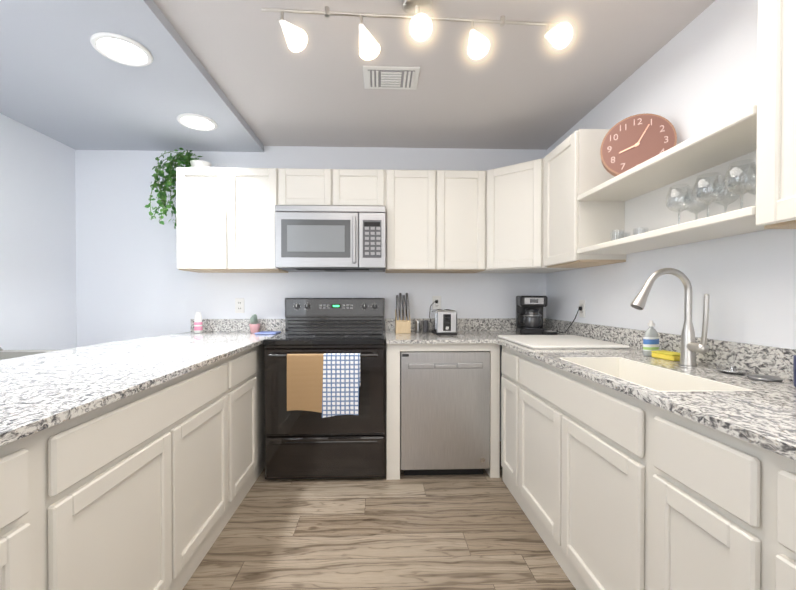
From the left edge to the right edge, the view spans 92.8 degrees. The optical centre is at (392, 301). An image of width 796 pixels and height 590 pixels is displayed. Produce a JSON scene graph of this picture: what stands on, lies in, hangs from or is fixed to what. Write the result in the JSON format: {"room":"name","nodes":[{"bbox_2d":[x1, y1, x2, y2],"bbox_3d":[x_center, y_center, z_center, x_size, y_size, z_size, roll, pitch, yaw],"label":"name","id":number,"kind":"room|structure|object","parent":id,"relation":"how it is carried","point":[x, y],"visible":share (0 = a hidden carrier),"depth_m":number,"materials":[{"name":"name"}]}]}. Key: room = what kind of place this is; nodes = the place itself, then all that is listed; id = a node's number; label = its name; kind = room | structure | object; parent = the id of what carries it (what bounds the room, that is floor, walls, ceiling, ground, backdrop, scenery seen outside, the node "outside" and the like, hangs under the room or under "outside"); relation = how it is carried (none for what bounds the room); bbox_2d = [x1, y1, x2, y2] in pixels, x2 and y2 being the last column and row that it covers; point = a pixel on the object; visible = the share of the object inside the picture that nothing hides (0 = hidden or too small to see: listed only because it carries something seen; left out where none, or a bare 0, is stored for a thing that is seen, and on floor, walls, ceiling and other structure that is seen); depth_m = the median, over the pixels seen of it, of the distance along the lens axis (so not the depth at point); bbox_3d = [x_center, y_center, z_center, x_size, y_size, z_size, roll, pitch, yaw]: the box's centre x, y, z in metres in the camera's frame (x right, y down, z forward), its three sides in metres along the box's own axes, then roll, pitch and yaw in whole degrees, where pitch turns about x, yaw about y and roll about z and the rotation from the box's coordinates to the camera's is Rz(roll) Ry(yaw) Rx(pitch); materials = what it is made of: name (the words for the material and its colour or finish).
{"room":"kitchen","nodes":[
{"label":"kitchen","id":0,"kind":"room"},
{"bbox_2d":[0,113,76,349],"bbox_3d":[-2.458,-0.081,0.575,0.120,2.500,4.800,0,1,-2],"label":"wall","id":1,"kind":"structure","parent":0,"point":[38,308],"depth_m":2.63,"materials":[{"name":"white paint"}]},
{"bbox_2d":[0,0,263,151],"bbox_3d":[-1.671,-1.247,0.649,1.460,0.170,4.680,0,1,-2],"label":"ceiling","id":2,"kind":"structure","parent":0,"point":[63,80],"depth_m":2.06,"materials":[{"name":"grey paint"}]},
{"bbox_2d":[90,32,152,66],"bbox_3d":[-1.259,-1.168,1.769,0.240,0.012,0.240,0,1,-2],"label":"recessed light","id":3,"kind":"object","parent":2,"relation":"in","point":[121,49],"visible":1,"depth_m":1.76,"materials":[{"name":"white plastic"}]},
{"bbox_2d":[176,113,216,130],"bbox_3d":[-1.284,-1.176,2.495,0.240,0.012,0.240,0,1,-2],"label":"recessed light","id":4,"kind":"object","parent":2,"relation":"in","point":[198,121],"visible":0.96,"depth_m":2.48,"materials":[{"name":"white plastic"}]},
{"bbox_2d":[75,146,546,440],"bbox_3d":[-0.613,-0.108,3.099,3.980,2.500,0.120,0,1,-2],"label":"wall","id":5,"kind":"structure","parent":0,"point":[133,281],"depth_m":3.01,"materials":[{"name":"white paint"}]},
{"bbox_2d":[176,167,287,272],"bbox_3d":[-1.179,-0.591,2.846,0.713,0.726,0.330,0,1,-2],"label":"upper cabinet","id":6,"kind":"object","parent":5,"relation":"attached to","point":[225,220],"visible":0.98,"depth_m":2.69,"materials":[{"name":"white paint"}]},
{"bbox_2d":[145,148,211,228],"bbox_3d":[-1.564,-0.833,2.760,0.401,0.600,0.326,0,1,-2],"label":"pothos plant","id":7,"kind":"object","parent":6,"relation":"on","point":[181,159],"visible":0.94,"depth_m":2.77,"materials":[{"name":"green plant"}]},
{"bbox_2d":[235,298,243,312],"bbox_3d":[-1.215,0.032,3.015,0.072,0.116,0.009,0,1,-2],"label":"electrical outlet","id":8,"kind":"object","parent":5,"relation":"attached to","point":[239,305],"visible":1,"depth_m":3.01,"materials":[{"name":"white plastic"}]},
{"bbox_2d":[278,168,385,205],"bbox_3d":[-0.439,-0.813,2.869,0.767,0.283,0.330,0,1,-2],"label":"upper cabinet","id":9,"kind":"object","parent":5,"relation":"attached to","point":[345,187],"visible":0.67,"depth_m":2.71,"materials":[{"name":"white paint"}]},
{"bbox_2d":[275,205,385,271],"bbox_3d":[-0.437,-0.452,2.819,0.767,0.437,0.438,0,1,-2],"label":"microwave","id":10,"kind":"object","parent":9,"relation":"attached to","point":[316,238],"visible":1,"depth_m":2.63,"materials":[{"name":"grey metal"}]},
{"bbox_2d":[385,170,485,272],"bbox_3d":[0.309,-0.591,2.897,0.730,0.726,0.330,0,1,-2],"label":"upper cabinet","id":11,"kind":"object","parent":5,"relation":"attached to","point":[435,221],"visible":1,"depth_m":2.74,"materials":[{"name":"white paint"}]},
{"bbox_2d":[432,296,440,309],"bbox_3d":[0.358,0.012,3.069,0.072,0.116,0.009,0,1,-2],"label":"electrical outlet","id":12,"kind":"object","parent":5,"relation":"attached to","point":[436,305],"visible":0.9,"depth_m":3.07,"materials":[{"name":"white plastic"}]},
{"bbox_2d":[477,158,579,272],"bbox_3d":[0.971,-0.590,2.795,0.587,0.726,0.579,0,1,-2],"label":"upper cabinet","id":13,"kind":"object","parent":5,"relation":"attached to","point":[514,218],"visible":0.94,"depth_m":2.62,"materials":[{"name":"white paint"}]},
{"bbox_2d":[182,441,575,589],"bbox_3d":[-0.531,1.217,0.715,3.980,0.100,4.920,0,1,-2],"label":"floor","id":14,"kind":"structure","parent":0,"point":[446,532],"depth_m":1.83,"materials":[{"name":"brown wood"}]},
{"bbox_2d":[0,425,55,589],"bbox_3d":[-1.082,0.729,0.570,0.590,0.880,0.579,0,1,-2],"label":"base cabinet","id":15,"kind":"object","parent":14,"relation":"on","point":[28,463],"depth_m":0.84,"materials":[{"name":"white paint"}]},
{"bbox_2d":[0,319,285,446],"bbox_3d":[-1.248,0.214,1.629,0.890,0.124,2.778,0,1,-2],"label":"countertop","id":16,"kind":"structure","parent":15,"relation":"on","point":[40,392],"depth_m":1.42,"materials":[{"name":"stone"}]},
{"bbox_2d":[194,312,202,332],"bbox_3d":[-1.476,0.158,2.882,0.057,0.160,0.037,0,1,-2],"label":"lotion bottle","id":17,"kind":"object","parent":16,"relation":"on","point":[198,324],"visible":1,"depth_m":2.87,"materials":[{"name":"white plastic"}]},
{"bbox_2d":[249,314,259,332],"bbox_3d":[-1.057,0.167,2.912,0.084,0.142,0.084,0,1,-2],"label":"cactus pot","id":18,"kind":"object","parent":16,"relation":"on","point":[254,326],"visible":0.96,"depth_m":2.88,"materials":[{"name":"pink ceramic"}]},
{"bbox_2d":[255,331,280,334],"bbox_3d":[-0.927,0.232,2.827,0.155,0.012,0.150,0,1,-2],"label":"pot holder","id":19,"kind":"object","parent":16,"relation":"on","point":[266,332],"visible":1,"depth_m":2.79,"materials":[{"name":"blue fabric"}]},
{"bbox_2d":[0,347,57,359],"bbox_3d":[-2.104,0.677,1.651,0.600,0.960,1.170,0,1,-2],"label":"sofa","id":20,"kind":"object","parent":14,"relation":"on","point":[6,354],"visible":0.12,"depth_m":2.09,"materials":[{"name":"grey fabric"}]},
{"bbox_2d":[56,353,239,589],"bbox_3d":[-1.111,0.719,1.432,0.590,0.880,1.147,0,1,-2],"label":"base cabinet","id":21,"kind":"object","parent":14,"relation":"on","point":[148,489],"depth_m":1.28,"materials":[{"name":"white paint"}]},
{"bbox_2d":[240,345,259,503],"bbox_3d":[-1.135,0.712,2.112,0.590,0.880,0.505,0,1,-2],"label":"base cabinet","id":22,"kind":"object","parent":14,"relation":"on","point":[249,358],"depth_m":2.27,"materials":[{"name":"white paint"}]},
{"bbox_2d":[260,344,264,473],"bbox_3d":[-1.154,0.706,2.664,0.590,0.880,0.711,0,1,-2],"label":"base cabinet","id":23,"kind":"object","parent":14,"relation":"on","point":[262,416],"depth_m":2.55,"materials":[{"name":"white paint"}]},
{"bbox_2d":[263,298,385,478],"bbox_3d":[-0.439,0.560,2.682,0.770,1.172,0.700,0,1,-2],"label":"stove","id":24,"kind":"object","parent":14,"relation":"on","point":[325,404],"visible":1,"depth_m":2.40,"materials":[{"name":"black metal"}]},
{"bbox_2d":[385,338,499,479],"bbox_3d":[0.319,0.705,2.765,0.736,0.880,0.622,0,1,-2],"label":"base cabinet","id":25,"kind":"object","parent":14,"relation":"on","point":[393,412],"visible":0.48,"depth_m":2.45,"materials":[{"name":"white paint"}]},
{"bbox_2d":[385,318,491,343],"bbox_3d":[0.295,0.202,2.742,0.690,0.124,0.658,0,1,-2],"label":"countertop","id":26,"kind":"structure","parent":25,"relation":"on","point":[469,330],"depth_m":2.77,"materials":[{"name":"stone"}]},
{"bbox_2d":[395,293,410,332],"bbox_3d":[0.078,0.084,2.933,0.110,0.306,0.186,0,1,-2],"label":"knife block","id":27,"kind":"object","parent":26,"relation":"on","point":[402,321],"visible":1,"depth_m":2.88,"materials":[{"name":"brown wood"}]},
{"bbox_2d":[415,321,419,331],"bbox_3d":[0.197,0.192,2.955,0.041,0.090,0.040,0,1,-2],"label":"salt shaker","id":28,"kind":"object","parent":26,"relation":"on","point":[417,326],"visible":1,"depth_m":2.94,"materials":[{"name":"metal"}]},
{"bbox_2d":[423,320,428,331],"bbox_3d":[0.258,0.190,2.947,0.045,0.094,0.044,0,1,-2],"label":"pepper shaker","id":29,"kind":"object","parent":26,"relation":"on","point":[425,325],"visible":1,"depth_m":2.93,"materials":[{"name":"grey metal"}]},
{"bbox_2d":[429,300,456,334],"bbox_3d":[0.381,0.114,2.886,0.168,0.248,0.360,0,1,-2],"label":"toaster","id":30,"kind":"object","parent":26,"relation":"on","point":[443,321],"visible":1,"depth_m":2.72,"materials":[{"name":"silver plastic"}]},
{"bbox_2d":[400,351,489,475],"bbox_3d":[0.332,0.732,2.746,0.581,0.826,0.608,0,1,-2],"label":"dishwasher","id":31,"kind":"object","parent":14,"relation":"on","point":[444,412],"visible":0.98,"depth_m":2.45,"materials":[{"name":"grey metal"}]},
{"bbox_2d":[501,346,508,488],"bbox_3d":[0.986,0.711,2.241,0.596,0.880,0.401,0,1,-2],"label":"base cabinet","id":32,"kind":"object","parent":14,"relation":"on","point":[505,351],"depth_m":2.33,"materials":[{"name":"white paint"}]},
{"bbox_2d":[509,349,636,589],"bbox_3d":[1.006,0.717,1.643,0.596,0.880,1.081,0,1,-2],"label":"base cabinet","id":33,"kind":"object","parent":14,"relation":"on","point":[610,488],"depth_m":1.48,"materials":[{"name":"white paint"}]},
{"bbox_2d":[488,318,795,460],"bbox_3d":[0.991,0.308,1.656,0.628,0.312,2.878,0,1,-2],"label":"countertop","id":34,"kind":"structure","parent":33,"relation":"on","point":[760,413],"depth_m":1.31,"materials":[{"name":"stone"}]},
{"bbox_2d":[516,296,581,333],"bbox_3d":[1.093,0.098,2.768,0.332,0.282,0.482,0,1,-2],"label":"coffee maker","id":35,"kind":"object","parent":34,"relation":"on","point":[529,314],"visible":0.98,"depth_m":2.78,"materials":[{"name":"black plastic"}]},
{"bbox_2d":[543,331,557,334],"bbox_3d":[1.107,0.223,2.666,0.070,0.034,0.090,0,1,-2],"label":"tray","id":36,"kind":"object","parent":34,"relation":"on","point":[550,333],"visible":0.75,"depth_m":2.63,"materials":[{"name":"black plastic"}]},
{"bbox_2d":[498,335,629,348],"bbox_3d":[0.981,0.236,2.277,0.520,0.016,0.580,0,1,-2],"label":"cutting board","id":37,"kind":"object","parent":34,"relation":"on","point":[555,342],"visible":1,"depth_m":2.13,"materials":[{"name":"white plastic"}]},
{"bbox_2d":[643,320,658,355],"bbox_3d":[1.199,0.169,1.758,0.086,0.162,0.060,0,1,-2],"label":"soap bottle","id":38,"kind":"object","parent":34,"relation":"on","point":[650,340],"visible":0.94,"depth_m":1.74,"materials":[{"name":"white plastic"}]},
{"bbox_2d":[560,357,753,391],"bbox_3d":[0.895,0.361,1.405,0.292,0.211,0.623,0,1,-2],"label":"sink","id":39,"kind":"object","parent":34,"relation":"in","point":[651,377],"depth_m":1.47,"materials":[{"name":"white ceramic"}]},
{"bbox_2d":[651,350,679,360],"bbox_3d":[1.207,0.236,1.659,0.072,0.030,0.112,0,1,-10],"label":"sponge","id":40,"kind":"object","parent":34,"relation":"on","point":[667,355],"visible":0.73,"depth_m":1.64,"materials":[{"name":"yellow"}]},
{"bbox_2d":[630,268,709,365],"bbox_3d":[1.082,0.059,1.481,0.262,0.387,0.124,0,1,-2],"label":"faucet","id":41,"kind":"object","parent":34,"relation":"on","point":[690,347],"visible":1,"depth_m":1.50,"materials":[{"name":"silver metal"}]},
{"bbox_2d":[716,366,749,373],"bbox_3d":[1.217,0.243,1.359,0.092,0.022,0.092,0,1,-2],"label":"strainer","id":42,"kind":"object","parent":34,"relation":"on","point":[731,370],"visible":1,"depth_m":1.36,"materials":[{"name":"silver metal"}]},
{"bbox_2d":[747,374,782,381],"bbox_3d":[1.226,0.250,1.250,0.086,0.010,0.086,0,1,-2],"label":"stopper","id":43,"kind":"object","parent":34,"relation":"on","point":[761,377],"visible":1,"depth_m":1.23,"materials":[{"name":"metal"}]},
{"bbox_2d":[793,355,795,387],"bbox_3d":[1.231,0.209,1.109,0.082,0.095,0.082,0,1,-2],"label":"mug","id":44,"kind":"object","parent":34,"relation":"on","point":[794,370],"visible":1,"depth_m":1.13,"materials":[{"name":"blue"}]},
{"bbox_2d":[637,399,748,589],"bbox_3d":[1.030,0.725,0.935,0.596,0.880,0.335,0,1,-2],"label":"base cabinet","id":45,"kind":"object","parent":14,"relation":"on","point":[693,477],"depth_m":0.94,"materials":[{"name":"white paint"}]},
{"bbox_2d":[749,443,795,589],"bbox_3d":[1.045,0.729,0.506,0.596,0.880,0.525,0,1,-2],"label":"base cabinet","id":46,"kind":"object","parent":14,"relation":"on","point":[772,476],"depth_m":0.76,"materials":[{"name":"white paint"}]},
{"bbox_2d":[153,0,715,149],"bbox_3d":[0.198,-1.273,0.713,2.280,0.120,4.680,0,1,-2],"label":"ceiling","id":47,"kind":"structure","parent":0,"point":[522,87],"depth_m":1.97,"materials":[{"name":"white paint"}]},
{"bbox_2d":[363,65,419,89],"bbox_3d":[-0.009,-1.221,2.077,0.300,0.014,0.210,0,1,-2],"label":"ceiling vent","id":48,"kind":"object","parent":47,"relation":"in","point":[391,77],"visible":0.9,"depth_m":2.06,"materials":[{"name":"white plastic"}]},
{"bbox_2d":[261,0,572,59],"bbox_3d":[0.092,-1.095,1.495,1.209,0.253,0.186,0,1,-2],"label":"track light","id":49,"kind":"object","parent":47,"relation":"attached to","point":[558,36],"visible":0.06,"depth_m":1.49,"materials":[{"name":"silver metal"}]},
{"bbox_2d":[546,0,795,348],"bbox_3d":[1.399,-0.083,0.707,0.120,2.500,4.800,0,1,-2],"label":"wall","id":50,"kind":"structure","parent":0,"point":[696,75],"depth_m":1.61,"materials":[{"name":"white paint"}]},
{"bbox_2d":[579,300,585,317],"bbox_3d":[1.272,0.047,2.545,0.009,0.116,0.072,0,1,-2],"label":"outlet","id":51,"kind":"object","parent":50,"relation":"attached to","point":[582,303],"visible":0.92,"depth_m":2.54,"materials":[{"name":"white plastic"}]},
{"bbox_2d":[544,129,625,267],"bbox_3d":[1.138,-0.585,2.298,0.287,0.726,0.429,0,1,-2],"label":"upper cabinet","id":52,"kind":"object","parent":50,"relation":"attached to","point":[574,168],"visible":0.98,"depth_m":2.09,"materials":[{"name":"white paint"}]},
{"bbox_2d":[577,105,768,253],"bbox_3d":[1.165,-0.413,1.591,0.282,0.318,0.986,0,1,-2],"label":"open shelf","id":53,"kind":"object","parent":50,"relation":"attached to","point":[641,190],"visible":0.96,"depth_m":1.52,"materials":[{"name":"white paint"}]},
{"bbox_2d":[610,230,624,240],"bbox_3d":[1.147,-0.325,1.936,0.066,0.075,0.066,0,1,-2],"label":"tumbler","id":54,"kind":"object","parent":53,"relation":"on","point":[622,236],"visible":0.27,"depth_m":1.93,"materials":[{"name":"clear glass"}]},
{"bbox_2d":[600,113,676,176],"bbox_3d":[1.147,-0.726,1.782,0.300,0.303,0.076,0,1,31],"label":"clock","id":55,"kind":"object","parent":53,"relation":"on","point":[630,142],"visible":0.69,"depth_m":1.77,"materials":[{"name":"red"}]},
{"bbox_2d":[633,227,648,234],"bbox_3d":[1.229,-0.324,1.879,0.066,0.075,0.066,0,1,-2],"label":"tumbler","id":56,"kind":"object","parent":53,"relation":"on","point":[641,230],"visible":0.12,"depth_m":1.88,"materials":[{"name":"clear glass"}]},
{"bbox_2d":[666,184,693,223],"bbox_3d":[1.161,-0.376,1.536,0.090,0.186,0.090,0,1,-2],"label":"wine glass","id":57,"kind":"object","parent":53,"relation":"on","point":[679,202],"visible":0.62,"depth_m":1.53,"materials":[{"name":"clear glass"}]},
{"bbox_2d":[683,185,710,219],"bbox_3d":[1.245,-0.376,1.554,0.090,0.186,0.090,0,1,-2],"label":"wine glass","id":58,"kind":"object","parent":53,"relation":"on","point":[693,209],"visible":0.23,"depth_m":1.55,"materials":[{"name":"clear glass"}]},
{"bbox_2d":[693,172,723,216],"bbox_3d":[1.165,-0.374,1.401,0.090,0.186,0.090,0,1,-2],"label":"wine glass","id":59,"kind":"object","parent":53,"relation":"on","point":[703,185],"visible":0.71,"depth_m":1.40,"materials":[{"name":"clear glass"}]},
{"bbox_2d":[710,175,741,212],"bbox_3d":[1.250,-0.374,1.424,0.090,0.186,0.090,0,1,-2],"label":"wine glass","id":60,"kind":"object","parent":53,"relation":"on","point":[731,202],"visible":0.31,"depth_m":1.42,"materials":[{"name":"clear glass"}]},
{"bbox_2d":[724,159,755,208],"bbox_3d":[1.170,-0.373,1.271,0.090,0.186,0.090,0,1,-2],"label":"wine glass","id":61,"kind":"object","parent":53,"relation":"on","point":[736,190],"visible":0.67,"depth_m":1.27,"materials":[{"name":"clear glass"}]},
{"bbox_2d":[744,165,755,195],"bbox_3d":[1.254,-0.373,1.289,0.090,0.186,0.090,0,1,-2],"label":"wine glass","id":62,"kind":"object","parent":53,"relation":"on","point":[749,179],"visible":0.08,"depth_m":1.30,"materials":[{"name":"clear glass"}]},
{"bbox_2d":[756,0,795,228],"bbox_3d":[1.195,-0.567,0.629,0.287,0.726,0.930,0,1,-2],"label":"upper cabinet","id":63,"kind":"object","parent":50,"relation":"attached to","point":[776,144],"visible":1,"depth_m":1.03,"materials":[{"name":"white paint"}]}
]}

